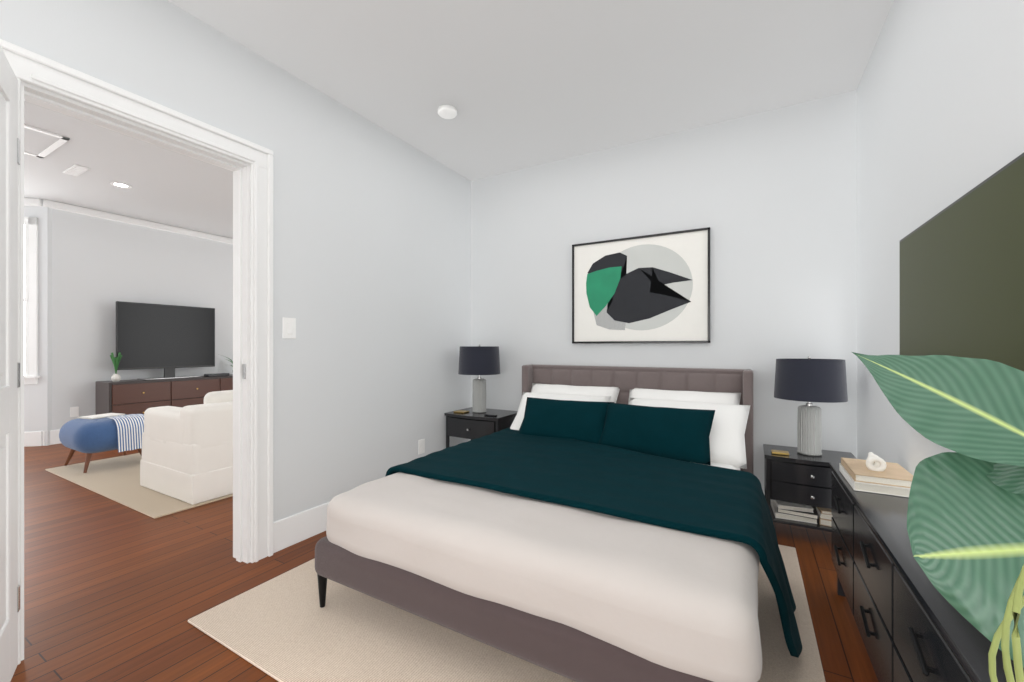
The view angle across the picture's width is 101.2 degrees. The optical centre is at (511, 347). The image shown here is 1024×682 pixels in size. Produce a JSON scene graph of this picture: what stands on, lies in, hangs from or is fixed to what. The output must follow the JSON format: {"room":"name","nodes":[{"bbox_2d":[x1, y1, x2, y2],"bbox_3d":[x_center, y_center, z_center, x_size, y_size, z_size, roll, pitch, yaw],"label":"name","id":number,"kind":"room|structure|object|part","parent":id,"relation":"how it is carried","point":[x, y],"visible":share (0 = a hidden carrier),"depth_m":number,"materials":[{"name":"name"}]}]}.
{"room":"bedroom","nodes":[
{"label":"bedroom","id":0,"kind":"room"},
{"bbox_2d":[24,199,51,445],"bbox_3d":[-5.996,-0.285,4.864,1.144,2.870,0.120,0,0,-10],"label":"wall","id":1,"kind":"structure","parent":0,"point":[38,407],"depth_m":4.90,"materials":[{"name":"paint"}]},
{"bbox_2d":[24,217,39,383],"bbox_3d":[-5.894,-0.537,4.791,0.830,1.935,0.060,0,0,-10],"label":"window","id":2,"kind":"structure","parent":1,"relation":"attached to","point":[31,376],"depth_m":4.86,"materials":[{"name":"white glass"}]},
{"bbox_2d":[24,198,41,205],"bbox_3d":[-5.981,-1.677,4.783,1.044,0.085,0.045,0,0,-10],"label":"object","id":3,"kind":"object","parent":1,"relation":"attached to","point":[32,201],"visible":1,"depth_m":4.85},
{"bbox_2d":[24,431,41,446],"bbox_3d":[-5.983,1.065,4.797,1.044,0.170,0.016,0,0,-10],"label":"baseboard","id":4,"kind":"structure","parent":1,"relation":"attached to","point":[32,438],"depth_m":4.87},
{"bbox_2d":[24,101,232,238],"bbox_3d":[-3.833,-1.770,4.466,6.180,0.100,6.600,0,0,29],"label":"ceiling","id":5,"kind":"structure","parent":0,"point":[173,188],"depth_m":4.31,"materials":[{"name":"paint"}]},
{"bbox_2d":[24,124,69,157],"bbox_3d":[-4.095,-1.714,3.374,0.700,0.012,0.600,0,0,29],"label":"trim","id":6,"kind":"structure","parent":5,"relation":"attached to","point":[39,143],"depth_m":3.50,"materials":[{"name":"paint"}]},
{"bbox_2d":[62,164,89,175],"bbox_3d":[-4.237,-1.714,4.086,0.350,0.012,0.100,0,0,29],"label":"ceiling vent","id":7,"kind":"object","parent":5,"relation":"in","point":[75,170],"visible":0.98,"depth_m":4.07,"materials":[{"name":"white metal"}]},
{"bbox_2d":[110,182,131,188],"bbox_3d":[-4.146,-1.717,4.460,0.170,0.006,0.170,0,0,29],"label":"recessed light","id":8,"kind":"object","parent":5,"relation":"in","point":[121,185],"visible":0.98,"depth_m":4.46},
{"bbox_2d":[52,209,232,429],"bbox_3d":[-4.606,-0.285,6.552,0.120,2.870,3.730,0,0,29],"label":"wall","id":9,"kind":"structure","parent":0,"point":[100,267],"depth_m":5.41,"materials":[{"name":"paint"}]},
{"bbox_2d":[43,429,60,445],"bbox_3d":[-4.546,1.065,6.519,0.016,0.170,3.730,0,0,29],"label":"baseboard","id":10,"kind":"structure","parent":9,"relation":"attached to","point":[54,437],"depth_m":4.97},
{"bbox_2d":[70,407,78,416],"bbox_3d":[-5.337,0.790,5.131,0.006,0.120,0.075,0,0,29],"label":"outlet","id":11,"kind":"object","parent":9,"relation":"attached to","point":[74,411],"visible":1,"depth_m":5.13,"materials":[{"name":"white plastic"}]},
{"bbox_2d":[43,199,232,243],"bbox_3d":[-4.534,-1.677,6.512,0.045,0.085,3.730,0,0,29],"label":"crown molding","id":12,"kind":"structure","parent":9,"relation":"attached to","point":[97,213],"depth_m":5.56,"materials":[{"name":"white wood"}]},
{"bbox_2d":[0,0,470,521],"bbox_3d":[-1.581,-0.285,2.049,0.120,2.870,4.610,0,0,29],"label":"wall","id":13,"kind":"structure","parent":0,"point":[371,258],"depth_m":2.66,"materials":[{"name":"paint"}]},
{"bbox_2d":[0,46,19,681],"bbox_3d":[-1.555,0.090,1.224,0.184,2.096,0.729,0,0,-41],"label":"door leaf","id":14,"kind":"structure","parent":13,"relation":"in","point":[9,376],"depth_m":1.42,"materials":[{"name":"white paint"}]},
{"bbox_2d":[0,39,272,664],"bbox_3d":[-1.657,0.033,1.923,0.197,2.235,1.035,0,0,29],"label":"door frame","id":15,"kind":"structure","parent":13,"relation":"attached to","point":[47,83],"depth_m":2.24,"materials":[{"name":"white wood"}]},
{"bbox_2d":[242,364,245,378],"bbox_3d":[-1.431,0.130,2.246,0.028,0.080,0.004,0,0,29],"label":"latch strike plate","id":16,"kind":"object","parent":13,"relation":"attached to","point":[243,371],"visible":1,"depth_m":2.24,"materials":[{"name":"silver metal"}]},
{"bbox_2d":[283,317,295,338],"bbox_3d":[-1.288,-0.110,2.435,0.010,0.120,0.080,0,0,29],"label":"switch plate","id":17,"kind":"object","parent":13,"relation":"attached to","point":[289,328],"visible":1,"depth_m":2.43,"materials":[{"name":"white plastic"}]},
{"bbox_2d":[273,502,328,552],"bbox_3d":[-0.863,1.065,3.180,0.016,0.170,1.935,0,0,29],"label":"baseboard","id":18,"kind":"structure","parent":13,"relation":"attached to","point":[297,528],"depth_m":2.48,"materials":[{"name":"white paint"}]},
{"bbox_2d":[418,439,424,454],"bbox_3d":[-0.733,0.807,3.417,0.009,0.115,0.075,0,0,29],"label":"electrical outlet plate","id":19,"kind":"object","parent":13,"relation":"attached to","point":[421,446],"visible":1,"depth_m":3.41,"materials":[{"name":"white plastic"}]},
{"bbox_2d":[11,443,877,681],"bbox_3d":[-2.466,1.180,3.693,9.320,0.060,6.840,0,0,29],"label":"floor","id":20,"kind":"structure","parent":0,"point":[114,591],"depth_m":2.03,"materials":[{"name":"brown wood"}]},
{"bbox_2d":[45,453,232,518],"bbox_3d":[-2.677,1.144,4.600,2.260,0.012,2.830,0,0,29],"label":"living room rug","id":21,"kind":"object","parent":20,"relation":"on","point":[116,479],"visible":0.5,"depth_m":3.48,"materials":[{"name":"beige carpet"}]},
{"bbox_2d":[59,414,141,472],"bbox_3d":[-3.950,0.907,4.096,0.620,0.457,0.558,0,0,29],"label":"ottoman","id":22,"kind":"object","parent":21,"relation":"on","point":[88,437],"visible":0.62,"depth_m":3.85,"materials":[{"name":"blue fabric"}]},
{"bbox_2d":[77,413,124,418],"bbox_3d":[-4.036,0.677,4.138,0.210,0.012,0.270,0,0,17],"label":"tray","id":23,"kind":"object","parent":22,"relation":"on","point":[97,416],"visible":0.96,"depth_m":4.12,"materials":[{"name":"white"}]},
{"bbox_2d":[107,414,143,452],"bbox_3d":[-3.738,0.828,4.103,0.322,0.306,0.260,0,0,29],"label":"striped throw","id":24,"kind":"object","parent":22,"relation":"on","point":[130,429],"visible":0.77,"depth_m":4.01,"materials":[{"name":"blue fabric"}]},
{"bbox_2d":[140,390,232,504],"bbox_3d":[-2.467,0.748,3.590,0.870,0.775,0.830,0,0,29],"label":"sofa","id":25,"kind":"object","parent":21,"relation":"on","point":[187,454],"visible":0.5,"depth_m":3.17,"materials":[{"name":"white fabric"}]},
{"bbox_2d":[96,374,232,414],"bbox_3d":[-4.578,0.790,5.968,0.461,0.720,1.840,0,0,29],"label":"sideboard","id":26,"kind":"object","parent":20,"relation":"on","point":[132,396],"visible":0.4,"depth_m":5.44,"materials":[{"name":"brown wood"}]},
{"bbox_2d":[110,352,121,381],"bbox_3d":[-4.955,0.247,5.263,0.092,0.362,0.109,0,0,29],"label":"potted plant","id":27,"kind":"object","parent":26,"relation":"on","point":[115,377],"visible":1,"depth_m":5.25,"materials":[{"name":"plant"}]},
{"bbox_2d":[116,301,214,379],"bbox_3d":[-4.705,-0.076,5.787,0.240,1.008,1.120,0,0,29],"label":"television","id":28,"kind":"object","parent":26,"relation":"on","point":[169,339],"visible":0.98,"depth_m":5.73,"materials":[{"name":"black plastic"}]},
{"bbox_2d":[204,373,228,376],"bbox_3d":[-4.361,0.409,6.213,0.140,0.038,0.280,0,0,29],"label":"cable box","id":29,"kind":"object","parent":26,"relation":"on","point":[216,374],"visible":0.96,"depth_m":6.16,"materials":[{"name":"black paint"}]},
{"bbox_2d":[444,407,517,447],"bbox_3d":[-0.258,0.860,3.666,0.546,0.580,0.449,0,0,29],"label":"nightstand","id":30,"kind":"object","parent":20,"relation":"on","point":[470,424],"visible":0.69,"depth_m":3.51,"materials":[{"name":"black paint"}]},
{"bbox_2d":[454,410,468,412],"bbox_3d":[-0.441,0.564,3.668,0.110,0.011,0.090,0,0,29],"label":"tray","id":31,"kind":"object","parent":30,"relation":"on","point":[460,411],"visible":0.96,"depth_m":3.65,"materials":[{"name":"gold metal"}]},
{"bbox_2d":[458,344,499,412],"bbox_3d":[-0.285,0.272,3.689,0.368,0.595,0.368,0,0,29],"label":"lamp","id":32,"kind":"object","parent":30,"relation":"on","point":[478,360],"visible":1,"depth_m":3.56,"materials":[{"name":"black fabric"}]},
{"bbox_2d":[188,544,825,681],"bbox_3d":[0.126,1.143,2.071,2.270,0.012,2.010,0,0,29],"label":"bedroom rug","id":33,"kind":"object","parent":20,"relation":"on","point":[284,627],"visible":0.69,"depth_m":1.64,"materials":[{"name":"beige carpet"}]},
{"bbox_2d":[315,364,801,681],"bbox_3d":[0.442,0.649,2.306,1.838,0.999,2.130,0,0,29],"label":"bed","id":34,"kind":"object","parent":20,"relation":"on","point":[578,523],"visible":1,"depth_m":1.56,"materials":[{"name":"fabric"}]},
{"bbox_2d":[326,442,762,681],"bbox_3d":[0.189,0.764,1.979,1.683,0.264,1.306,0,0,29],"label":"duvet","id":35,"kind":"object","parent":34,"relation":"on","point":[635,598],"depth_m":1.42,"materials":[{"name":"white fabric"}]},
{"bbox_2d":[763,444,856,531],"bbox_3d":[1.799,0.900,2.551,0.466,0.500,0.364,0,0,29],"label":"nightstand","id":36,"kind":"object","parent":20,"relation":"on","point":[797,488],"visible":0.77,"depth_m":2.48,"materials":[{"name":"black paint"}]},
{"bbox_2d":[771,450,788,455],"bbox_3d":[1.634,0.642,2.563,0.090,0.013,0.070,0,0,29],"label":"tray","id":37,"kind":"object","parent":36,"relation":"on","point":[779,452],"visible":1,"depth_m":2.54,"materials":[{"name":"gold metal"}]},
{"bbox_2d":[774,356,847,455],"bbox_3d":[1.810,0.351,2.560,0.368,0.595,0.368,0,0,29],"label":"lamp","id":38,"kind":"object","parent":36,"relation":"on","point":[809,380],"visible":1,"depth_m":2.46,"materials":[{"name":"black fabric"}]},
{"bbox_2d":[829,452,1023,681],"bbox_3d":[1.237,0.791,1.300,0.237,0.717,1.520,0,0,29],"label":"dresser","id":39,"kind":"object","parent":20,"relation":"on","point":[913,624],"depth_m":1.21,"materials":[{"name":"black paint"}]},
{"bbox_3d":[1.472,0.533,1.695,0.200,0.032,0.300,0,0,29],"label":"book dresser","id":40,"kind":"part","parent":39,"relation":"part of","materials":[{"name":"white paper"}]},
{"bbox_3d":[1.467,0.465,1.710,0.064,0.064,0.121,0,0,29],"label":"ornament links","id":41,"kind":"part","parent":39,"relation":"part of","materials":[{"name":"white ceramic"}]},
{"bbox_3d":[1.472,0.502,1.695,0.190,0.028,0.280,0,0,29],"label":"book dresser","id":42,"kind":"part","parent":39,"relation":"part of","materials":[{"name":"beige paper"}]},
{"bbox_2d":[852,352,1023,681],"bbox_3d":[0.706,0.424,0.494,0.383,1.451,1.008,0,0,29],"label":"plant","id":43,"kind":"object","parent":20,"relation":"on","point":[965,520],"visible":1,"depth_m":0.77,"materials":[{"name":"green plant"}]},
{"bbox_2d":[168,0,893,180],"bbox_3d":[-0.267,-1.655,1.306,2.900,0.130,4.610,0,0,29],"label":"ceiling","id":44,"kind":"structure","parent":0,"point":[519,84],"depth_m":2.34,"materials":[{"name":"paint"}]},
{"bbox_2d":[438,105,456,118],"bbox_3d":[-0.433,-1.571,2.819,0.128,0.038,0.128,0,0,29],"label":"smoke detector","id":45,"kind":"object","parent":44,"relation":"attached to","point":[447,111],"visible":1,"depth_m":2.79,"materials":[{"name":"white plastic"}]},
{"bbox_2d":[471,90,856,491],"bbox_3d":[0.898,-0.285,3.364,3.140,2.870,0.120,0,0,29],"label":"wall","id":46,"kind":"structure","parent":0,"point":[769,198],"depth_m":2.97,"materials":[{"name":"paint"}]},
{"bbox_2d":[572,227,709,343],"bbox_3d":[0.956,-0.440,3.244,1.040,0.820,0.028,0,0,29],"label":"framed artwork","id":47,"kind":"object","parent":46,"relation":"attached to","point":[653,288],"visible":0.98,"depth_m":3.21,"materials":[{"name":"paper"}]},
{"bbox_2d":[857,0,1023,474],"bbox_3d":[1.048,-0.285,0.562,0.120,2.870,4.610,0,0,29],"label":"wall","id":48,"kind":"structure","parent":0,"point":[940,108],"depth_m":1.68,"materials":[{"name":"paint"}]},
{"bbox_2d":[900,152,1023,370],"bbox_3d":[1.282,-0.083,1.149,0.047,0.705,1.262,0,0,29],"label":"television","id":49,"kind":"object","parent":48,"relation":"attached to","point":[962,276],"visible":0.62,"depth_m":1.15,"materials":[{"name":"black glass"}]}
]}

